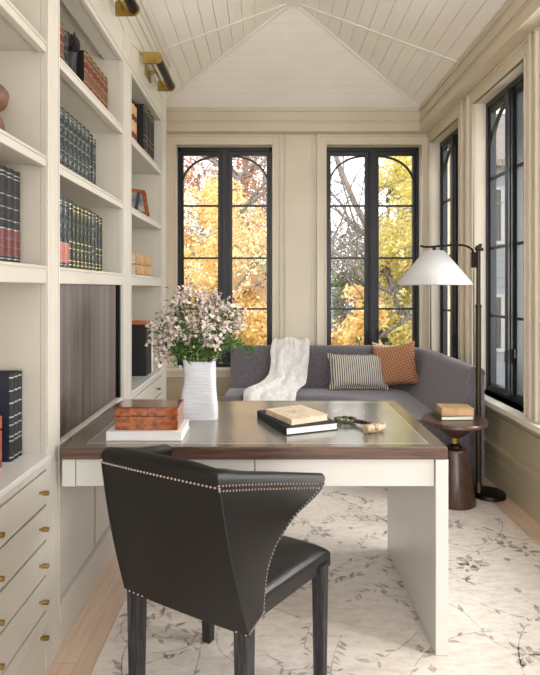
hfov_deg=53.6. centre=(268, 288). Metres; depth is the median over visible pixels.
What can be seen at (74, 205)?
book
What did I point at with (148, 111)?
book
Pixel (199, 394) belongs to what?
vase
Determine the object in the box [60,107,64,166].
book
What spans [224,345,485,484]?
sofa
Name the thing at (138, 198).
print
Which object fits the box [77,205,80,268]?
book
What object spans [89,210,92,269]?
book
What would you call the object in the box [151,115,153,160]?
book
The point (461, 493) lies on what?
side table
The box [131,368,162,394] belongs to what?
countertop
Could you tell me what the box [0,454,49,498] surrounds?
countertop
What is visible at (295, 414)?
book
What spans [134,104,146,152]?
book
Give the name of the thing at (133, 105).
book
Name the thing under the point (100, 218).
book
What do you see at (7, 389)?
book
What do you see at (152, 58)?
picture light
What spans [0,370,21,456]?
book
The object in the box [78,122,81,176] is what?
book
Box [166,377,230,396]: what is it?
trim
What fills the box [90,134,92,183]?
book
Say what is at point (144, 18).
trim
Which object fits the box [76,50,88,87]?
book
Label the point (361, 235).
willow tree
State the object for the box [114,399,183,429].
box
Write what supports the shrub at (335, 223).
on the ground
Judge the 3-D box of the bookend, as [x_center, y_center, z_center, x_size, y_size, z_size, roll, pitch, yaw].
[-0.864,-0.989,2.324,0.116,0.268,0.120,0,0,0]
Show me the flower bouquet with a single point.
(201, 342)
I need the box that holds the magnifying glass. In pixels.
[334,416,385,433]
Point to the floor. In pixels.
(80, 650)
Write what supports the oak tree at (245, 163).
on the ground
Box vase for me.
[180,358,217,419]
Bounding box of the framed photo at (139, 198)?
[132,189,149,216]
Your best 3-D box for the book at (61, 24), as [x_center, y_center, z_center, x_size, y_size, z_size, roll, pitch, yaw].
[-0.921,-0.955,2.135,0.203,0.200,0.050,0,0,0]
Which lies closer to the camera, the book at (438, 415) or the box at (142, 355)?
the book at (438, 415)
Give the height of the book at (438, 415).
0.026 m
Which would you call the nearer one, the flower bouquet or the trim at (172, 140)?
the flower bouquet
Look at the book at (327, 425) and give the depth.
2.14 m
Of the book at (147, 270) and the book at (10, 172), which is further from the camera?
the book at (147, 270)
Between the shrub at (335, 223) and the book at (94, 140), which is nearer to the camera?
the book at (94, 140)
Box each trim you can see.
[88,0,170,124]
[165,0,457,107]
[166,0,539,134]
[166,134,281,367]
[166,366,230,376]
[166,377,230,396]
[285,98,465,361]
[316,134,427,348]
[427,100,464,361]
[466,33,533,418]
[485,390,539,434]
[485,406,539,472]
[534,24,539,422]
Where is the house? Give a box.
[385,114,523,392]
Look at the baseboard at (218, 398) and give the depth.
5.17 m
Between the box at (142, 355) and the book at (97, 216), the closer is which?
the book at (97, 216)
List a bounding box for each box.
[0,415,1,466]
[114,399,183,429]
[132,320,152,375]
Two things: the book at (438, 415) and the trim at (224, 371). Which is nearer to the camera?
the book at (438, 415)
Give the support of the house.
on the ground
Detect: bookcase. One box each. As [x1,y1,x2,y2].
[0,0,52,674]
[53,0,126,658]
[127,16,165,398]
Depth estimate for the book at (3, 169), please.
1.71 m
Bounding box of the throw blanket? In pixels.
[243,337,309,400]
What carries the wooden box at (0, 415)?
on the bookcase at (26, 26)
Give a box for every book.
[0,164,6,260]
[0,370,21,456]
[0,372,17,458]
[0,373,14,461]
[7,168,13,261]
[14,171,19,262]
[60,22,63,60]
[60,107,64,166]
[60,196,64,266]
[64,30,67,64]
[65,111,69,169]
[65,199,68,267]
[69,200,72,267]
[70,115,73,171]
[73,203,76,268]
[74,119,77,174]
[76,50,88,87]
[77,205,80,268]
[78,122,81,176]
[81,207,84,268]
[82,126,85,178]
[85,208,88,269]
[86,129,89,181]
[89,56,92,92]
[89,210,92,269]
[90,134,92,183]
[92,212,95,270]
[93,61,96,96]
[93,139,95,184]
[96,215,98,270]
[97,66,100,101]
[99,217,101,270]
[101,72,103,104]
[104,76,107,109]
[106,419,189,440]
[132,104,134,139]
[132,253,143,264]
[132,264,143,275]
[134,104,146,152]
[135,107,136,141]
[142,255,151,266]
[144,266,151,275]
[147,110,150,156]
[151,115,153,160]
[257,410,337,435]
[266,405,327,424]
[432,411,473,420]
[436,403,473,415]
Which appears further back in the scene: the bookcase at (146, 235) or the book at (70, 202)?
the bookcase at (146, 235)
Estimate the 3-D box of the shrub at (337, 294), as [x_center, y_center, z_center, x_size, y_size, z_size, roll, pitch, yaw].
[3.978,0.266,17.870,4.163,5.587,5.460,0,0,41]
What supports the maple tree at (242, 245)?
on the ground
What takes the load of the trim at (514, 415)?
attached to the window frame at (480, 106)
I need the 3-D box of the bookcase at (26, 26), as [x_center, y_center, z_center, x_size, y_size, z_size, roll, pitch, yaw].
[-0.922,-0.171,1.357,0.371,3.002,1.113,0,0,0]
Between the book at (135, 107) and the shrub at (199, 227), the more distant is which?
the shrub at (199, 227)
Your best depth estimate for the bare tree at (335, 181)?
13.35 m
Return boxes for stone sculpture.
[0,84,8,130]
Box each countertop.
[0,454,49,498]
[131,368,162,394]
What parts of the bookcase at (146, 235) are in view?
shelf, shelf, shelf, drawer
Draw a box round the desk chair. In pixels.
[100,444,329,674]
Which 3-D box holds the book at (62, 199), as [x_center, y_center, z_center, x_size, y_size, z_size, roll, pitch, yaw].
[-0.921,-0.223,2.143,0.203,0.285,0.049,0,0,0]
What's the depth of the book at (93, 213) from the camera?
2.52 m
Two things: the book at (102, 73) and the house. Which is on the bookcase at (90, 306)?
the book at (102, 73)
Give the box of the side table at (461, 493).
[421,412,488,510]
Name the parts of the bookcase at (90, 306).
cabinet door, tambour door, shelf, shelf, shelf, cabinet door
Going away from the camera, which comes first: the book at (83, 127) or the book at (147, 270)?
the book at (83, 127)
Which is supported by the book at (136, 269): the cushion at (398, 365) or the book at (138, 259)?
the book at (138, 259)
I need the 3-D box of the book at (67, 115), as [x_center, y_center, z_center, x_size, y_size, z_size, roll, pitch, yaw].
[-0.921,-0.591,2.195,0.203,0.262,0.050,0,0,0]
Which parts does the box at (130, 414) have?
lid, lid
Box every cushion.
[327,353,388,389]
[371,341,418,385]
[372,342,397,346]
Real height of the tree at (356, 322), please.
4.781 m
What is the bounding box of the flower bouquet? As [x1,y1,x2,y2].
[145,276,256,368]
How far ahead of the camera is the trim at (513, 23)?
5.07 m
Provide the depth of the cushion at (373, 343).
4.83 m
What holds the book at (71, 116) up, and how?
on the bookcase at (90, 306)
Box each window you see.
[178,147,271,365]
[327,147,418,347]
[440,128,457,358]
[486,72,523,406]
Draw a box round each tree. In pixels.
[184,113,504,344]
[184,156,344,301]
[184,156,362,358]
[190,157,387,344]
[233,124,523,344]
[331,156,411,344]
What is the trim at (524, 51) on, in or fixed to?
attached to the window frame at (480, 106)
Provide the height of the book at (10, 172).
0.315 m
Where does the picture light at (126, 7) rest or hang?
attached to the bookcase at (90, 306)
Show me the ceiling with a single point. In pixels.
(291, 62)
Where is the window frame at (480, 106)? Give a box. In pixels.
[431,61,523,413]
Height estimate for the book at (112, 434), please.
0.034 m
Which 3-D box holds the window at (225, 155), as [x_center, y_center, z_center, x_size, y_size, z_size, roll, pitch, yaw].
[-0.430,-0.314,5.298,0.940,2.163,0.093,0,0,0]
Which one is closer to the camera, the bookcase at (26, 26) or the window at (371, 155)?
the bookcase at (26, 26)
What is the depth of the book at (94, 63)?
2.53 m
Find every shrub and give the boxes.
[184,209,266,327]
[206,249,348,344]
[264,215,395,344]
[331,228,410,344]
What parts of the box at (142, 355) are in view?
lid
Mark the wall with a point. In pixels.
(283, 136)
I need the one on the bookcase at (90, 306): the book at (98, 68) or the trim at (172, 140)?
the book at (98, 68)
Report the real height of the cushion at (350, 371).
0.316 m
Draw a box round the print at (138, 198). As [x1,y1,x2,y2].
[132,192,144,211]
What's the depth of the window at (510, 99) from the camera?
3.60 m
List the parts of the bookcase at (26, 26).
knob, knob, drawer, drawer, drawer, drawer, shelf, shelf, shelf, drawer, knob, knob, knob, knob, knob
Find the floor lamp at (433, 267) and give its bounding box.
[396,243,506,501]
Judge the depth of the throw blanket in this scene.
4.71 m
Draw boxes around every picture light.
[115,0,139,15]
[142,52,174,90]
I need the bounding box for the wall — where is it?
[176,135,449,366]
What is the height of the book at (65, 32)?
0.190 m
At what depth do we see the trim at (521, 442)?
3.37 m
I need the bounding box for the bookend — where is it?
[68,31,79,73]
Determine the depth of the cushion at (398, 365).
4.58 m
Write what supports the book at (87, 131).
on the bookcase at (90, 306)
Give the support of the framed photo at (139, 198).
on the bookcase at (146, 235)
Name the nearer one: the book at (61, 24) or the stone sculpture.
the stone sculpture
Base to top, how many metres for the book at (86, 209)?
0.282 m
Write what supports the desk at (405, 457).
on the area rug
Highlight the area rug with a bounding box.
[91,485,539,674]
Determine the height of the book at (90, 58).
0.215 m
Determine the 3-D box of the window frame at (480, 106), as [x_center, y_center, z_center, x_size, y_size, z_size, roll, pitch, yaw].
[1.633,-0.320,1.800,0.145,3.300,6.800,0,0,0]
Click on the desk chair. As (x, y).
(208, 544)
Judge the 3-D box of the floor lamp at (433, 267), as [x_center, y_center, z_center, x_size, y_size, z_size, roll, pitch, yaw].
[1.165,0.517,3.415,0.690,1.610,0.476,0,0,0]
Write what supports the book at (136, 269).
on the bookcase at (146, 235)
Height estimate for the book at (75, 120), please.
0.262 m
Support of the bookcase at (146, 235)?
on the floor
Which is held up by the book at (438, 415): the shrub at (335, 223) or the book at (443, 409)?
the book at (443, 409)
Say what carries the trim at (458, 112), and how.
attached to the window frame at (480, 106)
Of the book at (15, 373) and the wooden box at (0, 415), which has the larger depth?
the book at (15, 373)
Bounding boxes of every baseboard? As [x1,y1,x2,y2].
[166,397,223,400]
[485,436,539,523]
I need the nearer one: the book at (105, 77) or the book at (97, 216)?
the book at (97, 216)
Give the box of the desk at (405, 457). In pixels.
[60,401,447,654]
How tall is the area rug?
0.007 m
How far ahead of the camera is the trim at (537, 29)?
3.05 m
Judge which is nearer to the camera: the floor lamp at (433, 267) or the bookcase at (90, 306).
the bookcase at (90, 306)
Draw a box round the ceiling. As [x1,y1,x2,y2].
[145,0,507,107]
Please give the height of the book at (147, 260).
0.068 m
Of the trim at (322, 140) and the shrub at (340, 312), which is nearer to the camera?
the trim at (322, 140)
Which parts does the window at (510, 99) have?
handle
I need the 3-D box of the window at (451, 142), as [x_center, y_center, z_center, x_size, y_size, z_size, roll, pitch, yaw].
[1.659,-0.314,4.725,0.093,2.163,0.796,0,0,0]
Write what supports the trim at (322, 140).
attached to the wall
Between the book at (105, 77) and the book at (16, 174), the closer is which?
the book at (16, 174)
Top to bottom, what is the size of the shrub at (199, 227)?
7.670 m
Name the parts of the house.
pane, pane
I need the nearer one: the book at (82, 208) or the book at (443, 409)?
the book at (82, 208)
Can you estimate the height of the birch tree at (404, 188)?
9.782 m
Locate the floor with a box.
[44,477,539,674]
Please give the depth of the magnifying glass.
2.16 m

